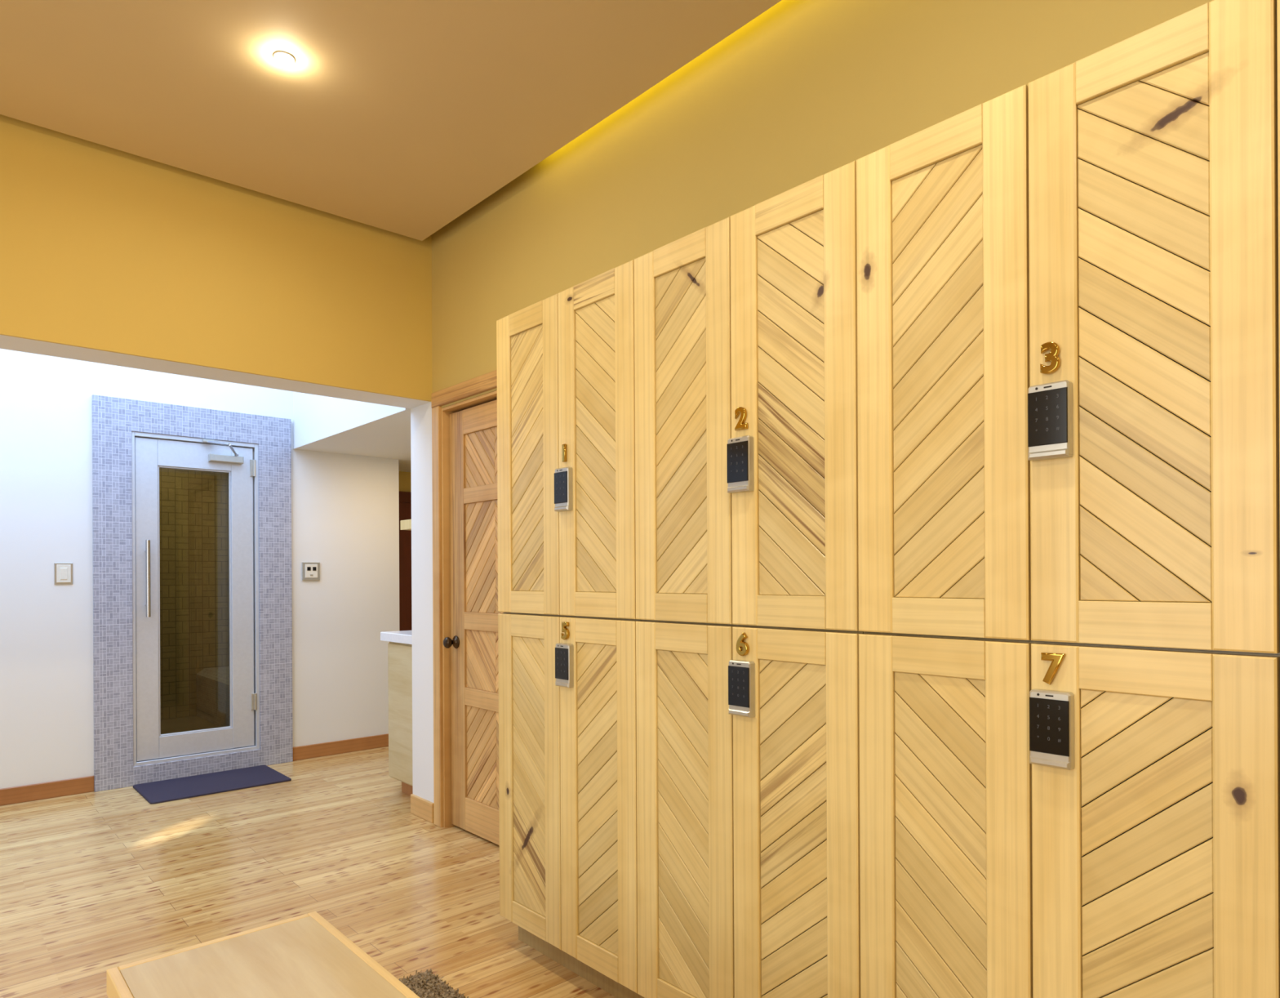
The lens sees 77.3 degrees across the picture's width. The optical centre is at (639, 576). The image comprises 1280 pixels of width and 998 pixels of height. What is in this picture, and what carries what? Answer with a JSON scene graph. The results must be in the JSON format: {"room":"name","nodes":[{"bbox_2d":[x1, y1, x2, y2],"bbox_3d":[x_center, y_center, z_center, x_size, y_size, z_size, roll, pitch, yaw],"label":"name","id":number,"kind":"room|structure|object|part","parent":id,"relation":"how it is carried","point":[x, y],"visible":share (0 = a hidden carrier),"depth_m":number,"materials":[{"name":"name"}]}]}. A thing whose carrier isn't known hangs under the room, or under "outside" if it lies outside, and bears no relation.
{"room":"changing room","nodes":[
{"label":"changing room","id":0,"kind":"room"},
{"bbox_2d":[160,715,218,733],"bbox_3d":[-3.355,1.218,5.947,2.000,0.100,1.670,0,0,-42],"label":"floor","id":1,"kind":"structure","parent":0,"point":[190,722],"depth_m":6.32,"materials":[{"name":"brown wood"}]},
{"bbox_2d":[195,666,229,726],"bbox_3d":[-3.018,0.966,6.503,0.748,0.400,1.298,0,0,-42],"label":"bench","id":2,"kind":"object","parent":1,"relation":"on","point":[212,683],"visible":0.23,"depth_m":6.38,"materials":[{"name":"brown wood"}]},
{"bbox_2d":[159,467,229,719],"bbox_3d":[-3.956,0.021,6.603,2.200,2.500,0.100,0,0,-42],"label":"wall","id":3,"kind":"structure","parent":0,"point":[193,506],"depth_m":6.71,"materials":[{"name":"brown tile"}]},
{"bbox_2d":[0,348,399,788],"bbox_3d":[-3.772,-0.330,4.350,5.150,3.200,0.150,0,0,-42],"label":"wall","id":4,"kind":"structure","parent":0,"point":[345,507],"depth_m":4.72,"materials":[{"name":"white paint"}]},
{"bbox_2d":[0,775,93,805],"bbox_3d":[-4.365,1.227,3.695,3.079,0.092,0.014,0,0,-42],"label":"baseboard","id":5,"kind":"structure","parent":4,"relation":"attached to","point":[10,795],"depth_m":4.57,"materials":[{"name":"brown wood"}]},
{"bbox_2d":[53,562,72,584],"bbox_3d":[-3.336,-0.018,4.634,0.088,0.124,0.012,0,0,-42],"label":"light switch","id":6,"kind":"object","parent":4,"relation":"attached to","point":[63,571],"visible":1,"depth_m":4.63,"materials":[{"name":"white plastic"}]},
{"bbox_2d":[92,394,293,791],"bbox_3d":[-2.806,0.096,5.101,1.129,2.338,0.030,0,0,-42],"label":"tile surround","id":7,"kind":"object","parent":4,"relation":"attached to","point":[114,420],"visible":1,"depth_m":4.91,"materials":[{"name":"grey tile"}]},
{"bbox_2d":[134,436,254,760],"bbox_3d":[-2.839,0.136,5.122,0.675,1.976,0.055,0,0,-42],"label":"leaf","id":8,"kind":"object","parent":4,"relation":"attached to","point":[151,455],"visible":0.97,"depth_m":5.07,"materials":[{"name":"metal"}]},
{"bbox_2d":[144,539,151,617],"bbox_3d":[-3.008,0.011,4.890,0.025,0.470,0.062,0,0,-42],"label":"door handle","id":9,"kind":"object","parent":8,"relation":"attached to","point":[148,605],"depth_m":4.87,"materials":[{"name":"metal"}]},
{"bbox_2d":[202,438,243,463],"bbox_3d":[-2.658,-0.809,5.135,0.240,0.135,0.174,0,0,-42],"label":"door closer","id":10,"kind":"object","parent":8,"relation":"attached to","point":[235,459],"depth_m":5.15,"materials":[{"name":"silver metal"}]},
{"bbox_2d":[131,431,259,766],"bbox_3d":[-2.848,0.134,5.138,0.726,2.032,0.120,0,0,-42],"label":"frame","id":11,"kind":"object","parent":4,"relation":"attached to","point":[140,434],"visible":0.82,"depth_m":5.21,"materials":[{"name":"metal"}]},
{"bbox_2d":[249,459,257,709],"bbox_3d":[-2.562,0.053,5.319,0.042,1.660,0.024,0,0,-42],"label":"hinges","id":12,"kind":"object","parent":4,"relation":"attached to","point":[252,462],"visible":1,"depth_m":5.31,"materials":[{"name":"silver metal"}]},
{"bbox_2d":[302,561,319,579],"bbox_3d":[-2.290,-0.038,5.576,0.120,0.124,0.020,0,0,-42],"label":"control panel","id":13,"kind":"object","parent":4,"relation":"attached to","point":[310,571],"visible":1,"depth_m":5.57,"materials":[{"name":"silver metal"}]},
{"bbox_2d":[293,733,388,760],"bbox_3d":[-2.094,1.215,5.752,0.792,0.092,0.014,0,0,-42],"label":"baseboard","id":14,"kind":"structure","parent":4,"relation":"attached to","point":[303,752],"depth_m":5.70,"materials":[{"name":"brown wood"}]},
{"bbox_2d":[0,334,429,408],"bbox_3d":[-2.249,-1.413,3.183,5.850,1.050,0.225,0,0,-42],"label":"beam","id":15,"kind":"structure","parent":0,"point":[11,343],"depth_m":3.47,"materials":[{"name":"white paint"}]},
{"bbox_2d":[0,114,431,401],"bbox_3d":[-2.650,-1.411,2.658,4.550,1.050,0.015,0,0,-42],"label":"wall","id":16,"kind":"structure","parent":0,"point":[104,248],"depth_m":3.37,"materials":[{"name":"yellow paint"}]},
{"bbox_2d":[0,746,616,997],"bbox_3d":[-0.928,1.305,1.852,6.100,0.100,9.000,0,0,-42],"label":"floor","id":17,"kind":"structure","parent":0,"point":[91,883],"depth_m":3.29,"materials":[{"name":"brown wood"}]},
{"bbox_2d":[133,764,291,804],"bbox_3d":[-2.606,1.258,4.889,0.760,0.012,0.515,0,0,-42],"label":"floor mat","id":18,"kind":"object","parent":17,"relation":"on","point":[185,787],"visible":1,"depth_m":4.84,"materials":[{"name":"fabric"}]},
{"bbox_2d":[106,911,420,997],"bbox_3d":[-0.431,1.027,1.227,0.424,0.450,1.505,0,0,-42],"label":"bench","id":19,"kind":"object","parent":17,"relation":"on","point":[304,955],"visible":1,"depth_m":1.64,"materials":[{"name":"brown wood"}]},
{"bbox_2d":[380,630,413,795],"bbox_3d":[-1.122,0.788,4.700,0.600,0.935,0.521,0,0,-42],"label":"counter","id":20,"kind":"object","parent":17,"relation":"on","point":[400,645],"visible":0.32,"depth_m":4.54,"materials":[{"name":"brown wood"}]},
{"bbox_2d":[380,630,412,644],"bbox_3d":[-1.124,0.346,4.700,0.600,0.050,0.521,0,0,-42],"label":"countertop","id":21,"kind":"structure","parent":20,"relation":"on","point":[401,636],"depth_m":4.55,"materials":[{"name":"white stone"}]},
{"bbox_2d":[398,968,468,997],"bbox_3d":[-0.341,1.242,1.871,0.431,0.020,1.445,0,0,-42],"label":"shag rug","id":22,"kind":"object","parent":17,"relation":"on","point":[426,984],"visible":0.62,"depth_m":2.42,"materials":[{"name":"brown carpet"}]},
{"bbox_2d":[497,612,644,997],"bbox_3d":[-0.075,0.686,2.624,0.510,1.130,0.701,0,0,-42],"label":"locker","id":23,"kind":"object","parent":17,"relation":"on","point":[567,703],"visible":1,"depth_m":2.42,"materials":[{"name":"brown wood"}]},
{"bbox_3d":[-0.358,0.638,2.605,0.022,1.027,0.347,0,0,-42],"label":"door","id":24,"kind":"part","parent":23,"relation":"part of","materials":[{"name":"brown wood"}]},
{"bbox_2d":[496,259,640,619],"bbox_3d":[-0.080,-0.377,2.624,0.510,0.995,0.701,0,0,-42],"label":"locker","id":25,"kind":"object","parent":23,"relation":"on","point":[566,391],"visible":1,"depth_m":2.42,"materials":[{"name":"brown wood"}]},
{"bbox_3d":[-0.363,-0.377,2.605,0.022,0.992,0.347,0,0,-42],"label":"door","id":26,"kind":"part","parent":25,"relation":"part of","materials":[{"name":"brown wood"}]},
{"bbox_3d":[-0.127,-0.378,2.345,0.022,0.992,0.347,0,0,-42],"label":"door","id":27,"kind":"part","parent":25,"relation":"part of","materials":[{"name":"brown wood"}]},
{"bbox_3d":[-0.122,0.637,2.345,0.022,1.027,0.347,0,0,-42],"label":"door","id":28,"kind":"part","parent":23,"relation":"part of","materials":[{"name":"brown wood"}]},
{"bbox_2d":[635,619,863,997],"bbox_3d":[0.397,0.683,2.103,0.510,1.130,0.701,0,0,-42],"label":"locker","id":29,"kind":"object","parent":17,"relation":"on","point":[748,736],"visible":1,"depth_m":1.91,"materials":[{"name":"brown wood"}]},
{"bbox_3d":[0.114,0.636,2.084,0.022,1.027,0.347,0,0,-42],"label":"door","id":30,"kind":"part","parent":29,"relation":"part of","materials":[{"name":"brown wood"}]},
{"bbox_2d":[634,160,863,631],"bbox_3d":[0.391,-0.380,2.103,0.510,0.995,0.701,0,0,-42],"label":"locker","id":31,"kind":"object","parent":29,"relation":"on","point":[745,322],"visible":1,"depth_m":1.89,"materials":[{"name":"brown wood"}]},
{"bbox_3d":[0.109,-0.380,2.084,0.022,0.992,0.347,0,0,-42],"label":"door","id":32,"kind":"part","parent":31,"relation":"part of","materials":[{"name":"brown wood"}]},
{"bbox_3d":[0.345,-0.381,1.824,0.022,0.992,0.347,0,0,-42],"label":"door","id":33,"kind":"part","parent":31,"relation":"part of","materials":[{"name":"brown wood"}]},
{"bbox_3d":[0.350,0.635,1.824,0.022,1.027,0.347,0,0,-42],"label":"door","id":34,"kind":"part","parent":29,"relation":"part of","materials":[{"name":"brown wood"}]},
{"bbox_2d":[858,631,1279,997],"bbox_3d":[0.869,0.681,1.582,0.510,1.130,0.701,0,0,-42],"label":"locker","id":35,"kind":"object","parent":17,"relation":"on","point":[1037,819],"visible":1,"depth_m":1.38,"materials":[{"name":"brown wood"}]},
{"bbox_3d":[0.586,0.633,1.563,0.022,1.027,0.347,0,0,-42],"label":"door","id":36,"kind":"part","parent":35,"relation":"part of","materials":[{"name":"brown wood"}]},
{"bbox_2d":[856,0,1279,654],"bbox_3d":[0.863,-0.382,1.582,0.510,0.995,0.701,0,0,-42],"label":"locker","id":37,"kind":"object","parent":35,"relation":"on","point":[1068,344],"visible":1,"depth_m":1.36,"materials":[{"name":"brown wood"}]},
{"bbox_3d":[0.581,-0.382,1.563,0.022,0.992,0.347,0,0,-42],"label":"door","id":38,"kind":"part","parent":37,"relation":"part of","materials":[{"name":"brown wood"}]},
{"bbox_3d":[0.816,-0.383,1.303,0.022,0.992,0.347,0,0,-42],"label":"door","id":39,"kind":"part","parent":37,"relation":"part of","materials":[{"name":"brown wood"}]},
{"bbox_3d":[0.822,0.632,1.303,0.022,1.027,0.347,0,0,-42],"label":"door","id":40,"kind":"part","parent":35,"relation":"part of","materials":[{"name":"brown wood"}]},
{"bbox_3d":[1.340,0.678,1.061,0.510,1.130,0.701,0,0,-42],"label":"locker","id":41,"kind":"object","parent":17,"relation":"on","visible":0},
{"bbox_2d":[1276,0,1279,497],"bbox_3d":[1.335,-0.385,1.061,0.510,0.995,0.701,0,0,-42],"label":"locker","id":42,"kind":"object","parent":41,"relation":"on","point":[1277,1],"visible":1,"depth_m":1.16,"materials":[{"name":"brown wood"}]},
{"bbox_2d":[293,391,411,471],"bbox_3d":[-1.481,-1.412,5.598,1.470,1.060,2.323,0,0,-42],"label":"ceiling soffit","id":43,"kind":"structure","parent":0,"point":[324,424],"depth_m":5.12,"materials":[{"name":"white paint"}]},
{"bbox_2d":[0,0,781,240],"bbox_3d":[-0.628,-1.695,0.371,4.180,0.040,5.982,0,0,-42],"label":"ceiling","id":44,"kind":"structure","parent":0,"point":[400,117],"depth_m":2.70,"materials":[{"name":"paint"}]},
{"bbox_2d":[273,51,294,68],"bbox_3d":[-1.146,-1.657,2.579,0.064,0.030,0.064,0,0,-42],"label":"recessed light","id":45,"kind":"object","parent":44,"relation":"in","point":[285,60],"visible":1,"depth_m":2.56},
{"bbox_3d":[-1.146,-1.657,2.579,0.046,0.029,0.046,0,0,-42],"label":"bulb","id":46,"kind":"part","parent":45,"relation":"part of","materials":[{"name":"white glass"}]},
{"bbox_2d":[398,471,411,492],"bbox_3d":[-2.003,-0.340,6.754,0.700,3.200,0.100,0,0,-42],"label":"wall","id":47,"kind":"structure","parent":0,"point":[404,477],"depth_m":6.72,"materials":[{"name":"paint"}]},
{"bbox_2d":[399,491,412,630],"bbox_3d":[-1.956,0.275,6.705,0.680,1.970,0.030,0,0,-42],"label":"door","id":48,"kind":"structure","parent":47,"relation":"in","point":[405,497],"depth_m":6.70,"materials":[{"name":"red wood"}]},
{"bbox_2d":[400,519,411,529],"bbox_3d":[-1.072,-0.302,4.683,0.500,0.055,0.421,0,0,-42],"label":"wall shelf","id":49,"kind":"object","parent":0,"point":[404,524],"depth_m":4.62,"materials":[{"name":"beige wood"}]},
{"bbox_2d":[410,401,433,802],"bbox_3d":[-0.601,0.178,4.658,1.440,2.150,0.240,0,0,-42],"label":"wall partition","id":50,"kind":"structure","parent":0,"point":[420,415],"depth_m":4.17,"materials":[{"name":"white paint"}]},
{"bbox_2d":[410,793,434,822],"bbox_3d":[-1.135,1.206,4.170,0.014,0.100,0.240,0,0,-42],"label":"baseboard","id":51,"kind":"structure","parent":50,"relation":"attached to","point":[424,808],"depth_m":4.15,"materials":[{"name":"brown wood"}]},
{"bbox_2d":[431,0,1213,742],"bbox_3d":[1.021,-0.315,1.895,0.140,3.120,6.037,0,0,-42],"label":"wall","id":52,"kind":"structure","parent":0,"point":[804,91],"depth_m":2.54,"materials":[{"name":"paint"}]},
{"bbox_2d":[431,369,497,826],"bbox_3d":[-0.675,0.161,3.735,0.128,2.185,0.985,0,0,-42],"label":"door frame","id":53,"kind":"structure","parent":52,"relation":"attached to","point":[487,381],"depth_m":4.02,"materials":[{"name":"brown wood"}]},
{"bbox_2d":[443,399,502,844],"bbox_3d":[-0.691,0.212,3.717,0.106,2.060,0.810,0,0,-42],"label":"leaf","id":54,"kind":"object","parent":52,"relation":"attached to","point":[473,517],"depth_m":3.87,"materials":[{"name":"brown wood"}]},
{"bbox_3d":[-0.937,0.325,3.959,0.066,0.064,0.064,0,0,-42],"label":"knob","id":55,"kind":"part","parent":54,"relation":"part of","materials":[{"name":"brown metal"}]}
]}

